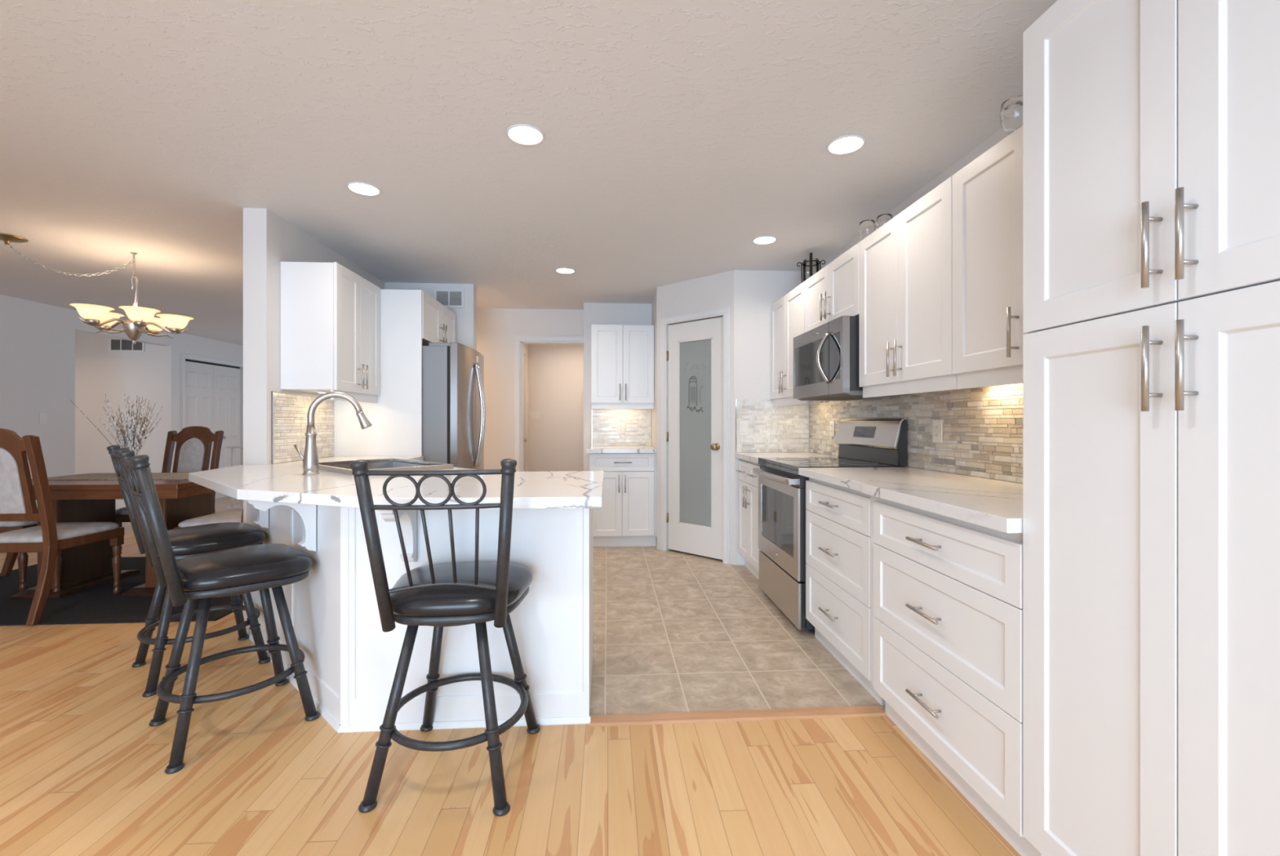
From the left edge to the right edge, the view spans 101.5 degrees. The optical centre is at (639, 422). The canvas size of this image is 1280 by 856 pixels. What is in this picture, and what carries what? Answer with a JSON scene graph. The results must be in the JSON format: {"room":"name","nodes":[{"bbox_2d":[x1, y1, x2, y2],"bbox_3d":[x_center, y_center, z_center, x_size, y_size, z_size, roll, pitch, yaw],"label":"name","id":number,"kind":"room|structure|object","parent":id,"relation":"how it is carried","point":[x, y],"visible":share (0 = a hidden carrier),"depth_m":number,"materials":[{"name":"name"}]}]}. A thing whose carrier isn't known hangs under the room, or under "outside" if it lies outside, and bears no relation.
{"room":"kitchen","nodes":[
{"label":"kitchen","id":0,"kind":"room"},
{"bbox_2d":[75,331,161,501],"bbox_3d":[-7.283,-0.040,7.050,1.680,2.400,0.100,0,0,-4],"label":"wall","id":1,"kind":"structure","parent":0,"point":[100,372],"depth_m":7.01,"materials":[{"name":"paint"}]},
{"bbox_2d":[115,501,125,509],"bbox_3d":[-7.230,1.110,6.996,1.580,0.100,0.015,0,0,-4],"label":"baseboard","id":2,"kind":"structure","parent":1,"relation":"attached to","point":[119,504],"depth_m":7.01,"materials":[{"name":"white wood"}]},
{"bbox_2d":[109,337,144,351],"bbox_3d":[-6.881,-1.040,7.019,0.440,0.185,0.012,0,0,-4],"label":"air vent","id":3,"kind":"object","parent":1,"relation":"in","point":[116,344],"visible":0.76,"depth_m":7.02,"materials":[{"name":"white metal"}]},
{"bbox_2d":[111,342,142,350],"bbox_3d":[-6.881,-1.040,7.024,0.420,0.165,0.001,0,0,-4],"label":"grille","id":4,"kind":"object","parent":3,"relation":"attached to","point":[115,345],"depth_m":7.02,"materials":[{"name":"grey metal"}]},
{"bbox_2d":[0,294,243,508],"bbox_3d":[-6.124,-0.040,2.924,0.120,2.400,12.600,0,0,-4],"label":"wall","id":5,"kind":"structure","parent":0,"point":[37,340],"depth_m":5.57,"materials":[{"name":"paint"}]},
{"bbox_2d":[39,413,47,424],"bbox_3d":[-6.217,-0.040,5.453,0.009,0.116,0.072,0,0,-4],"label":"light switch","id":6,"kind":"object","parent":5,"relation":"attached to","point":[42,416],"visible":1,"depth_m":5.45,"materials":[{"name":"white plastic"}]},
{"bbox_2d":[180,352,243,497],"bbox_3d":[-6.406,0.100,7.861,0.133,2.120,1.310,0,0,-4],"label":"door","id":7,"kind":"structure","parent":5,"relation":"in","point":[211,393],"depth_m":7.85,"materials":[{"name":"white wood"}]},
{"bbox_2d":[243,208,384,465],"bbox_3d":[-2.281,-0.040,3.885,0.130,2.400,1.720,0,0,-4],"label":"wall","id":8,"kind":"structure","parent":0,"point":[269,240],"depth_m":3.03,"materials":[{"name":"paint"}]},
{"bbox_2d":[271,391,333,463],"bbox_3d":[-2.182,0.029,3.422,0.011,0.430,0.692,0,0,-4],"label":"backsplash","id":9,"kind":"structure","parent":8,"relation":"attached to","point":[289,410],"depth_m":3.30,"materials":[{"name":"tile"}]},
{"bbox_2d":[280,262,380,403],"bbox_3d":[-2.005,-0.556,3.473,0.366,0.836,0.612,0,0,-4],"label":"upper cabinet","id":10,"kind":"object","parent":8,"relation":"attached to","point":[330,314],"visible":0.99,"depth_m":3.17,"materials":[{"name":"white wood"}]},
{"bbox_2d":[316,391,328,393],"bbox_3d":[-2.019,-0.192,3.461,0.040,0.014,0.350,0,0,-4],"label":"light","id":11,"kind":"object","parent":10,"relation":"attached to","point":[318,392],"visible":0.36,"depth_m":3.30,"materials":[{"name":"white plastic"}]},
{"bbox_2d":[422,290,455,346],"bbox_3d":[-1.903,-0.790,4.224,0.658,0.350,0.830,0,0,-4],"label":"upper cabinet","id":12,"kind":"object","parent":8,"relation":"attached to","point":[438,322],"visible":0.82,"depth_m":4.14,"materials":[{"name":"white wood"}]},
{"bbox_2d":[384,282,476,351],"bbox_3d":[-1.880,-0.040,4.717,0.775,2.400,0.110,0,0,-4],"label":"wall","id":13,"kind":"structure","parent":0,"point":[466,317],"depth_m":4.68,"materials":[{"name":"paint"}]},
{"bbox_2d":[434,288,464,308],"bbox_3d":[-1.702,-1.106,4.667,0.262,0.168,0.012,0,0,-4],"label":"air vent","id":14,"kind":"object","parent":13,"relation":"in","point":[449,298],"visible":0.83,"depth_m":4.67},
{"bbox_2d":[436,291,461,305],"bbox_3d":[-1.702,-1.106,4.672,0.242,0.148,0.001,0,0,-4],"label":"grille","id":15,"kind":"object","parent":14,"relation":"attached to","point":[446,298],"depth_m":4.67,"materials":[{"name":"white metal"}]},
{"bbox_2d":[0,496,1020,855],"bbox_3d":[-3.155,1.185,3.110,9.430,0.050,12.600,0,0,-4],"label":"floor","id":16,"kind":"structure","parent":0,"point":[82,765],"depth_m":1.78,"materials":[{"name":"brown wood"}]},
{"bbox_2d":[0,556,243,626],"bbox_3d":[-3.690,1.155,3.742,2.340,0.010,1.530,0,0,-4],"label":"area rug","id":17,"kind":"object","parent":16,"relation":"on","point":[98,604],"visible":0.35,"depth_m":3.31,"materials":[{"name":"black fabric"}]},
{"bbox_2d":[0,521,37,591],"bbox_3d":[-4.481,0.591,3.738,0.589,1.117,0.441,0,0,-4],"label":"dining chair","id":18,"kind":"object","parent":17,"relation":"on","point":[5,526],"visible":0.26,"depth_m":3.56,"materials":[{"name":"wood"}]},
{"bbox_2d":[0,521,37,527],"bbox_3d":[-4.419,0.681,3.742,0.464,0.058,0.441,0,0,-4],"label":"seat cushion","id":19,"kind":"object","parent":18,"relation":"on","point":[2,524],"depth_m":3.55,"materials":[{"name":"fabric"}]},
{"bbox_2d":[0,428,124,625],"bbox_3d":[-3.668,0.591,3.223,0.441,1.117,0.589,0,0,-4],"label":"dining chair","id":20,"kind":"object","parent":17,"relation":"on","point":[17,497],"visible":0.98,"depth_m":3.03,"materials":[{"name":"brown wood"}]},
{"bbox_2d":[0,447,26,514],"bbox_3d":[-3.654,0.333,3.004,0.202,0.394,0.102,0,0,-4],"label":"cushion","id":21,"kind":"object","parent":20,"relation":"on","point":[12,491],"depth_m":2.99,"materials":[{"name":"fabric"}]},
{"bbox_2d":[0,522,119,543],"bbox_3d":[-3.672,0.681,3.286,0.441,0.058,0.464,0,0,-4],"label":"seat cushion","id":22,"kind":"object","parent":20,"relation":"on","point":[65,532],"depth_m":3.19,"materials":[{"name":"fabric"}]},
{"bbox_2d":[10,480,215,599],"bbox_3d":[-3.620,0.774,3.737,1.240,0.752,0.820,0,0,-4],"label":"dining table","id":23,"kind":"object","parent":17,"relation":"on","point":[86,566],"visible":0.47,"depth_m":3.57,"materials":[{"name":"brown wood"}]},
{"bbox_2d":[47,473,117,480],"bbox_3d":[-3.921,0.395,3.785,0.621,0.005,0.473,0,0,-4],"label":"table runner","id":24,"kind":"object","parent":23,"relation":"on","point":[86,476],"depth_m":3.76,"materials":[{"name":"fabric"}]},
{"bbox_3d":[-3.699,0.330,3.807,0.072,0.125,0.072,0,0,-4],"label":"flower vase","id":25,"kind":"object","parent":24,"relation":"on","visible":0},
{"bbox_2d":[70,394,162,456],"bbox_3d":[-3.789,0.078,3.825,0.561,0.570,0.289,0,0,16],"label":"bunch","id":26,"kind":"object","parent":25,"relation":"in","point":[135,422],"visible":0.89,"depth_m":3.78,"materials":[{"name":"beige plant"}]},
{"bbox_2d":[151,472,190,479],"bbox_3d":[-3.453,0.395,3.834,0.657,0.005,0.507,0,0,-4],"label":"table runner","id":27,"kind":"object","parent":23,"relation":"on","point":[170,476],"depth_m":3.82,"materials":[{"name":"fabric"}]},
{"bbox_2d":[115,426,223,527],"bbox_3d":[-3.850,0.591,4.293,0.441,1.117,0.589,0,0,-4],"label":"dining chair","id":28,"kind":"object","parent":17,"relation":"on","point":[192,455],"visible":0.29,"depth_m":4.51,"materials":[{"name":"wood"}]},
{"bbox_2d":[115,507,128,515],"bbox_3d":[-3.846,0.681,4.231,0.441,0.058,0.464,0,0,-4],"label":"seat cushion","id":29,"kind":"object","parent":28,"relation":"on","point":[122,511],"depth_m":4.00,"materials":[{"name":"fabric"}]},
{"bbox_2d":[177,438,204,472],"bbox_3d":[-3.864,0.333,4.512,0.202,0.394,0.102,0,0,-4],"label":"cushion","id":30,"kind":"object","parent":28,"relation":"on","point":[190,451],"depth_m":4.50,"materials":[{"name":"fabric"}]},
{"bbox_2d":[173,507,243,528],"bbox_3d":[-2.844,0.591,3.730,0.589,1.117,0.441,0,0,-4],"label":"dining chair","id":31,"kind":"object","parent":17,"relation":"on","point":[230,516],"visible":0.16,"depth_m":3.56,"materials":[{"name":"fabric"}]},
{"bbox_2d":[106,444,271,697],"bbox_3d":[-2.129,0.632,2.484,0.461,1.055,0.543,0,0,41],"label":"bar stool","id":32,"kind":"object","parent":16,"relation":"on","point":[189,541],"visible":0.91,"depth_m":2.43,"materials":[{"name":"metal"}]},
{"bbox_2d":[167,522,266,555],"bbox_3d":[-2.092,0.548,2.526,0.461,0.081,0.433,0,0,41],"label":"seat cushion","id":33,"kind":"object","parent":32,"relation":"on","point":[202,539],"depth_m":2.42,"materials":[{"name":"black leather"}]},
{"bbox_2d":[117,450,319,774],"bbox_3d":[-1.597,0.632,2.003,0.461,1.055,0.543,0,0,41],"label":"bar stool","id":34,"kind":"object","parent":16,"relation":"on","point":[233,571],"visible":1,"depth_m":1.92,"materials":[{"name":"metal"}]},
{"bbox_2d":[164,543,312,591],"bbox_3d":[-1.560,0.548,2.045,0.461,0.081,0.433,0,0,41],"label":"seat cushion","id":35,"kind":"object","parent":34,"relation":"on","point":[248,567],"depth_m":1.92,"materials":[{"name":"black leather"}]},
{"bbox_2d":[226,445,243,510],"bbox_3d":[-4.297,0.735,7.046,2.400,0.850,0.060,0,0,-4],"label":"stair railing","id":36,"kind":"object","parent":16,"relation":"on","point":[232,508],"visible":0.09,"depth_m":6.96,"materials":[{"name":"white wood"}]},
{"bbox_2d":[333,288,422,456],"bbox_3d":[-1.899,0.098,3.797,0.618,2.125,0.018,0,0,-4],"label":"panel","id":37,"kind":"object","parent":16,"relation":"on","point":[396,418],"visible":0.31,"depth_m":3.80,"materials":[{"name":"white wood"}]},
{"bbox_2d":[213,490,593,733],"bbox_3d":[-1.195,0.722,2.579,2.254,0.876,1.296,0,0,42],"label":"base cabinet","id":38,"kind":"object","parent":16,"relation":"on","point":[350,664],"visible":0.59,"depth_m":2.01,"materials":[{"name":"white wood"}]},
{"bbox_2d":[188,456,604,509],"bbox_3d":[-1.257,0.264,2.635,2.907,0.038,1.382,0,0,40],"label":"countertop","id":39,"kind":"structure","parent":38,"relation":"on","point":[282,482],"depth_m":2.02,"materials":[{"name":"stone"}]},
{"bbox_2d":[293,391,372,475],"bbox_3d":[-1.470,0.048,2.507,0.332,0.393,0.075,0,0,-23],"label":"kitchen faucet","id":40,"kind":"object","parent":39,"relation":"on","point":[310,457],"visible":1,"depth_m":2.46,"materials":[{"name":"silver metal"}]},
{"bbox_2d":[318,457,453,475],"bbox_3d":[-1.414,0.333,2.817,0.700,0.224,0.500,0,0,41],"label":"sink","id":41,"kind":"object","parent":39,"relation":"in","point":[338,467],"visible":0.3,"depth_m":2.96,"materials":[{"name":"silver metal"}]},
{"bbox_2d":[326,461,425,469],"bbox_3d":[-1.414,0.342,2.817,0.652,0.206,0.452,0,0,41],"label":"basin","id":42,"kind":"object","parent":41,"relation":"in","point":[377,465],"depth_m":3.09,"materials":[{"name":"silver metal"}]},
{"bbox_2d":[349,458,540,816],"bbox_3d":[-0.607,0.633,1.742,0.506,1.055,0.563,0,0,-6],"label":"bar stool","id":43,"kind":"object","parent":16,"relation":"on","point":[437,596],"visible":1,"depth_m":1.58,"materials":[{"name":"metal"}]},
{"bbox_2d":[390,561,533,617],"bbox_3d":[-0.611,0.548,1.787,0.461,0.081,0.433,0,0,-6],"label":"seat cushion","id":44,"kind":"object","parent":43,"relation":"on","point":[439,601],"depth_m":1.61,"materials":[{"name":"black leather"}]},
{"bbox_2d":[422,342,485,470],"bbox_3d":[-1.734,0.285,4.240,0.936,1.750,0.825,0,0,-4],"label":"refrigerator","id":45,"kind":"object","parent":16,"relation":"on","point":[454,406],"visible":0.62,"depth_m":3.85,"materials":[{"name":"silver metal"}]},
{"bbox_2d":[589,453,656,546],"bbox_3d":[-0.175,0.723,5.121,0.625,0.875,0.650,0,0,-4],"label":"base cabinet","id":46,"kind":"object","parent":16,"relation":"on","point":[627,516],"visible":0.96,"depth_m":4.84,"materials":[{"name":"white wood"}]},
{"bbox_2d":[586,445,656,453],"bbox_3d":[-0.185,0.264,5.119,0.648,0.038,0.652,0,0,-4],"label":"countertop","id":47,"kind":"structure","parent":46,"relation":"on","point":[597,449],"depth_m":4.81,"materials":[{"name":"stone"}]},
{"bbox_2d":[590,706,887,727],"bbox_3d":[0.390,1.157,2.066,1.168,0.007,0.075,0,0,-4],"label":"trim","id":48,"kind":"structure","parent":16,"relation":"on","point":[860,711],"depth_m":2.05,"materials":[{"name":"brown wood"}]},
{"bbox_2d":[736,458,759,580],"bbox_3d":[1.096,0.723,3.951,0.636,0.875,0.640,0,0,-4],"label":"base cabinet","id":49,"kind":"object","parent":16,"relation":"on","point":[748,548],"visible":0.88,"depth_m":3.92,"materials":[{"name":"white wood"}]},
{"bbox_2d":[734,452,838,463],"bbox_3d":[1.100,0.264,3.947,0.628,0.038,0.652,0,0,-4],"label":"countertop","id":50,"kind":"structure","parent":49,"relation":"on","point":[753,457],"depth_m":3.93,"materials":[{"name":"stone"}]},
{"bbox_2d":[753,417,906,633],"bbox_3d":[1.108,0.567,3.232,0.673,1.186,0.762,0,0,-4],"label":"range","id":51,"kind":"object","parent":16,"relation":"on","point":[868,442],"visible":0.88,"depth_m":3.09,"materials":[{"name":"silver metal"}]},
{"bbox_2d":[758,457,905,475],"bbox_3d":[1.134,0.265,3.234,0.600,0.047,0.762,0,0,-4],"label":"cooktop","id":52,"kind":"object","parent":51,"relation":"in","point":[788,466],"depth_m":3.14,"materials":[{"name":"black glass"}]},
{"bbox_2d":[805,477,884,706],"bbox_3d":[1.191,0.723,2.499,0.628,0.875,0.690,0,0,-4],"label":"base cabinet","id":53,"kind":"object","parent":16,"relation":"on","point":[837,517],"visible":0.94,"depth_m":2.42,"materials":[{"name":"white wood"}]},
{"bbox_2d":[870,495,1043,855],"bbox_3d":[1.229,0.723,1.752,0.644,0.875,0.807,0,0,-4],"label":"base cabinet","id":54,"kind":"object","parent":16,"relation":"on","point":[948,592],"depth_m":1.59,"materials":[{"name":"white wood"}]},
{"bbox_2d":[798,466,1022,533],"bbox_3d":[1.208,0.264,2.098,0.643,0.038,1.498,0,0,-4],"label":"countertop","id":55,"kind":"structure","parent":54,"relation":"on","point":[991,504],"depth_m":1.89,"materials":[{"name":"stone"}]},
{"bbox_2d":[1022,0,1279,855],"bbox_3d":[1.277,0.085,0.984,0.643,2.150,0.730,0,0,-4],"label":"pantry cabinet","id":56,"kind":"object","parent":16,"relation":"on","point":[1151,128],"visible":1,"depth_m":1.01,"materials":[{"name":"white wood"}]},
{"bbox_2d":[524,344,528,471],"bbox_3d":[-1.525,-0.040,6.457,0.100,2.400,1.320,0,0,-4],"label":"wall","id":57,"kind":"structure","parent":0,"point":[526,346],"depth_m":6.98,"materials":[{"name":"paint"}]},
{"bbox_2d":[524,350,526,471],"bbox_3d":[-1.479,0.115,6.420,0.098,2.090,0.820,0,0,-4],"label":"door","id":58,"kind":"structure","parent":57,"relation":"in","point":[525,352],"depth_m":6.77,"materials":[{"name":"white wood"}]},
{"bbox_2d":[0,0,1057,345],"bbox_3d":[-3.152,-1.280,3.060,9.430,0.080,12.700,0,0,-4],"label":"ceiling","id":59,"kind":"structure","parent":0,"point":[680,135],"depth_m":2.26,"materials":[{"name":"white paint"}]},
{"bbox_2d":[0,232,194,344],"bbox_3d":[-3.800,-0.903,3.675,0.632,0.671,1.014,0,0,40],"label":"chandelier","id":60,"kind":"object","parent":59,"relation":"hanging from","point":[141,320],"visible":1,"depth_m":3.77,"materials":[{"name":"beige glass"}]},
{"bbox_2d":[346,181,381,195],"bbox_3d":[-1.463,-1.236,2.773,0.166,0.005,0.166,0,0,-4],"label":"recessed light","id":61,"kind":"object","parent":59,"relation":"in","point":[359,188],"visible":1,"depth_m":2.77,"materials":[{"name":"white plastic"}]},
{"bbox_2d":[348,183,378,195],"bbox_3d":[-1.463,-1.237,2.773,0.142,0.001,0.142,0,0,-4],"label":"diffuser","id":62,"kind":"object","parent":61,"relation":"attached to","point":[359,188],"depth_m":2.77,"materials":[{"name":"white plastic"}]},
{"bbox_2d":[505,124,545,146],"bbox_3d":[-0.493,-1.236,2.254,0.166,0.005,0.166,0,0,-4],"label":"recessed light","id":63,"kind":"object","parent":59,"relation":"in","point":[520,134],"visible":1,"depth_m":2.25,"materials":[{"name":"white plastic"}]},
{"bbox_2d":[508,126,542,144],"bbox_3d":[-0.493,-1.237,2.254,0.142,0.001,0.142,0,0,-4],"label":"diffuser","id":64,"kind":"object","parent":63,"relation":"attached to","point":[517,135],"depth_m":2.25,"materials":[{"name":"white plastic"}]},
{"bbox_2d":[555,267,575,274],"bbox_3d":[-0.609,-1.236,4.269,0.166,0.005,0.166,0,0,-4],"label":"recessed light","id":65,"kind":"object","parent":59,"relation":"in","point":[561,270],"visible":1,"depth_m":4.26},
{"bbox_2d":[556,268,573,273],"bbox_3d":[-0.609,-1.237,4.269,0.142,0.001,0.142,0,0,-4],"label":"diffuser","id":66,"kind":"object","parent":65,"relation":"attached to","point":[558,270],"depth_m":4.26,"materials":[{"name":"white plastic"}]},
{"bbox_2d":[751,235,777,244],"bbox_3d":[0.846,-1.236,3.553,0.166,0.005,0.166,0,0,-4],"label":"recessed light","id":67,"kind":"object","parent":59,"relation":"in","point":[762,240],"visible":1,"depth_m":3.55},
{"bbox_2d":[754,236,775,244],"bbox_3d":[0.846,-1.237,3.553,0.142,0.001,0.142,0,0,-4],"label":"diffuser","id":68,"kind":"object","parent":67,"relation":"attached to","point":[759,240],"depth_m":3.55,"materials":[{"name":"white plastic"}]},
{"bbox_2d":[826,134,866,155],"bbox_3d":[0.918,-1.236,2.335,0.166,0.005,0.166,0,0,-4],"label":"recessed light","id":69,"kind":"object","parent":59,"relation":"in","point":[848,144],"visible":1,"depth_m":2.33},
{"bbox_2d":[828,137,862,153],"bbox_3d":[0.918,-1.237,2.335,0.142,0.001,0.142,0,0,-4],"label":"diffuser","id":70,"kind":"object","parent":69,"relation":"attached to","point":[839,144],"depth_m":2.33,"materials":[{"name":"white plastic"}]},
{"bbox_2d":[528,344,583,471],"bbox_3d":[-1.150,-0.040,7.192,1.800,2.400,0.100,0,0,-4],"label":"wall","id":71,"kind":"structure","parent":0,"point":[555,371],"depth_m":7.14,"materials":[{"name":"paint"}]},
{"bbox_2d":[476,302,651,471],"bbox_3d":[-1.421,-0.040,5.587,3.260,2.400,0.430,0,0,-4],"label":"wall","id":72,"kind":"structure","parent":0,"point":[497,329],"depth_m":5.69,"materials":[{"name":"paint"}]},
{"bbox_2d":[515,335,583,471],"bbox_3d":[-0.954,0.107,5.772,0.825,2.105,0.119,0,0,-4],"label":"door frame","id":73,"kind":"structure","parent":72,"relation":"in","point":[520,340],"depth_m":5.70,"materials":[{"name":"white wood"}]},
{"bbox_2d":[591,409,651,445],"bbox_3d":[-0.192,0.058,5.443,0.620,0.372,0.011,0,0,-4],"label":"backsplash","id":74,"kind":"structure","parent":72,"relation":"attached to","point":[637,424],"depth_m":5.44,"materials":[{"name":"tile"}]},
{"bbox_2d":[617,422,624,433],"bbox_3d":[-0.194,0.060,5.436,0.072,0.116,0.008,0,0,-4],"label":"wall outlet","id":75,"kind":"object","parent":74,"relation":"attached to","point":[620,425],"visible":1,"depth_m":5.43,"materials":[{"name":"white plastic"}]},
{"bbox_2d":[591,324,653,408],"bbox_3d":[-0.177,-0.543,5.264,0.618,0.823,0.366,0,0,-4],"label":"upper cabinet","id":76,"kind":"object","parent":72,"relation":"attached to","point":[622,356],"visible":1,"depth_m":5.12,"materials":[{"name":"white wood"}]},
{"bbox_2d":[651,289,657,546],"bbox_3d":[0.189,-0.040,5.177,0.098,2.400,0.590,0,0,-4],"label":"wall","id":77,"kind":"structure","parent":0,"point":[654,305],"depth_m":5.07,"materials":[{"name":"paint"}]},
{"bbox_2d":[687,376,702,412],"bbox_3d":[0.478,-0.244,4.541,0.177,0.317,0.006,0,0,41],"label":"decal","id":78,"kind":"object","parent":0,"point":[695,384],"depth_m":4.54},
{"bbox_2d":[657,270,733,564],"bbox_3d":[0.493,-0.040,4.562,0.815,2.400,0.100,0,0,41],"label":"wall","id":79,"kind":"structure","parent":0,"point":[713,291],"depth_m":4.52,"materials":[{"name":"paint"}]},
{"bbox_2d":[660,306,729,564],"bbox_3d":[0.462,0.106,4.518,0.722,2.107,0.102,0,0,41],"label":"door","id":80,"kind":"structure","parent":79,"relation":"in","point":[697,517],"depth_m":4.53,"materials":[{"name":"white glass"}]},
{"bbox_2d":[733,270,809,564],"bbox_3d":[1.078,-0.040,4.325,0.630,2.400,0.100,0,0,-4],"label":"wall","id":81,"kind":"structure","parent":0,"point":[755,291],"depth_m":4.26,"materials":[{"name":"paint"}]},
{"bbox_2d":[736,551,744,565],"bbox_3d":[0.839,1.105,4.253,0.115,0.110,0.015,0,0,-4],"label":"baseboard","id":82,"kind":"structure","parent":81,"relation":"attached to","point":[740,558],"depth_m":4.24,"materials":[{"name":"white wood"}]},
{"bbox_2d":[735,399,808,452],"bbox_3d":[1.081,0.029,4.270,0.609,0.430,0.011,0,0,-4],"label":"backsplash","id":83,"kind":"structure","parent":81,"relation":"attached to","point":[771,428],"depth_m":4.27,"materials":[{"name":"tile"}]},
{"bbox_2d":[739,421,747,435],"bbox_3d":[0.842,0.050,4.248,0.072,0.116,0.009,0,0,-4],"label":"light switch","id":84,"kind":"object","parent":83,"relation":"attached to","point":[743,424],"visible":1,"depth_m":4.25,"materials":[{"name":"white plastic"}]},
{"bbox_2d":[811,128,1022,484],"bbox_3d":[1.626,-0.040,1.404,0.100,2.400,8.600,0,0,-4],"label":"wall","id":85,"kind":"structure","parent":0,"point":[1000,135],"depth_m":2.63,"materials":[{"name":"paint"}]},
{"bbox_2d":[770,281,809,406],"bbox_3d":[1.234,-0.542,3.914,0.366,0.826,0.731,0,0,-4],"label":"upper cabinet","id":86,"kind":"object","parent":85,"relation":"attached to","point":[788,313],"visible":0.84,"depth_m":3.91,"materials":[{"name":"white wood"}]},
{"bbox_2d":[796,253,825,283],"bbox_3d":[1.237,-1.081,3.784,0.133,0.250,0.150,0,0,-30],"label":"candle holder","id":87,"kind":"object","parent":86,"relation":"on","point":[811,260],"visible":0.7,"depth_m":3.76,"materials":[{"name":"brown metal"}]},
{"bbox_2d":[803,257,818,281],"bbox_3d":[1.237,-1.067,3.784,0.112,0.207,0.112,0,0,-4],"label":"glass jar","id":88,"kind":"object","parent":87,"relation":"on","point":[811,260],"depth_m":3.74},
{"bbox_2d":[804,242,858,332],"bbox_3d":[1.280,-0.765,3.165,0.366,0.380,0.765,0,0,-4],"label":"upper cabinet","id":89,"kind":"object","parent":85,"relation":"attached to","point":[832,293],"visible":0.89,"depth_m":3.09,"materials":[{"name":"white wood"}]},
{"bbox_2d":[793,315,907,400],"bbox_3d":[1.218,-0.357,3.166,0.475,0.423,0.742,0,0,-4],"label":"microwave oven","id":90,"kind":"object","parent":89,"relation":"attached to","point":[826,356],"visible":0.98,"depth_m":2.95,"materials":[{"name":"silver metal"}]},
{"bbox_2d":[858,176,957,398],"bbox_3d":[1.328,-0.542,2.408,0.366,0.826,0.748,0,0,-4],"label":"upper cabinet","id":91,"kind":"object","parent":85,"relation":"attached to","point":[905,265],"visible":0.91,"depth_m":2.31,"materials":[{"name":"white wood"}]},
{"bbox_2d":[858,219,875,239],"bbox_3d":[1.279,-1.041,2.945,0.087,0.171,0.087,0,0,-4],"label":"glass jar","id":92,"kind":"object","parent":91,"relation":"on","point":[867,227],"visible":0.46,"depth_m":2.91,"materials":[{"name":"white"}]},
{"bbox_2d":[875,213,892,229],"bbox_3d":[1.326,-1.036,2.838,0.083,0.162,0.083,0,0,-4],"label":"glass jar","id":93,"kind":"object","parent":91,"relation":"on","point":[882,219],"visible":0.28,"depth_m":2.81,"materials":[{"name":"white"}]},
{"bbox_2d":[808,383,1022,483],"bbox_3d":[1.482,0.029,2.833,0.008,0.430,2.925,0,0,-4],"label":"backsplash","id":94,"kind":"structure","parent":85,"relation":"attached to","point":[983,426],"depth_m":2.50,"materials":[{"name":"tile"}]},
{"bbox_2d":[829,420,834,436],"bbox_3d":[1.410,0.045,3.845,0.008,0.116,0.072,0,0,-4],"label":"wall outlet","id":95,"kind":"object","parent":94,"relation":"attached to","point":[831,422],"visible":1,"depth_m":3.84,"materials":[{"name":"white plastic"}]},
{"bbox_2d":[933,419,942,443],"bbox_3d":[1.487,0.045,2.618,0.008,0.116,0.072,0,0,-4],"label":"wall outlet","id":96,"kind":"object","parent":94,"relation":"attached to","point":[937,424],"visible":1,"depth_m":2.61,"materials":[{"name":"white plastic"}]},
{"bbox_2d":[934,424,938,438],"bbox_3d":[1.484,0.045,2.618,0.002,0.068,0.028,0,0,-4],"label":"socket","id":97,"kind":"object","parent":96,"relation":"attached to","point":[936,426],"depth_m":2.62,"materials":[{"name":"white plastic"}]},
{"bbox_2d":[952,124,1029,389],"bbox_3d":[1.372,-0.542,1.696,0.366,0.826,0.676,0,0,-4],"label":"upper cabinet","id":98,"kind":"object","parent":85,"relation":"attached to","point":[988,333],"visible":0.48,"depth_m":1.83,"materials":[{"name":"white wood"}]},
{"bbox_2d":[1000,95,1022,134],"bbox_3d":[1.318,-1.041,1.841,0.087,0.171,0.087,0,0,-4],"label":"glass jar","id":99,"kind":"object","parent":98,"relation":"on","point":[1011,109],"visible":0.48,"depth_m":1.82,"materials":[{"name":"white"}]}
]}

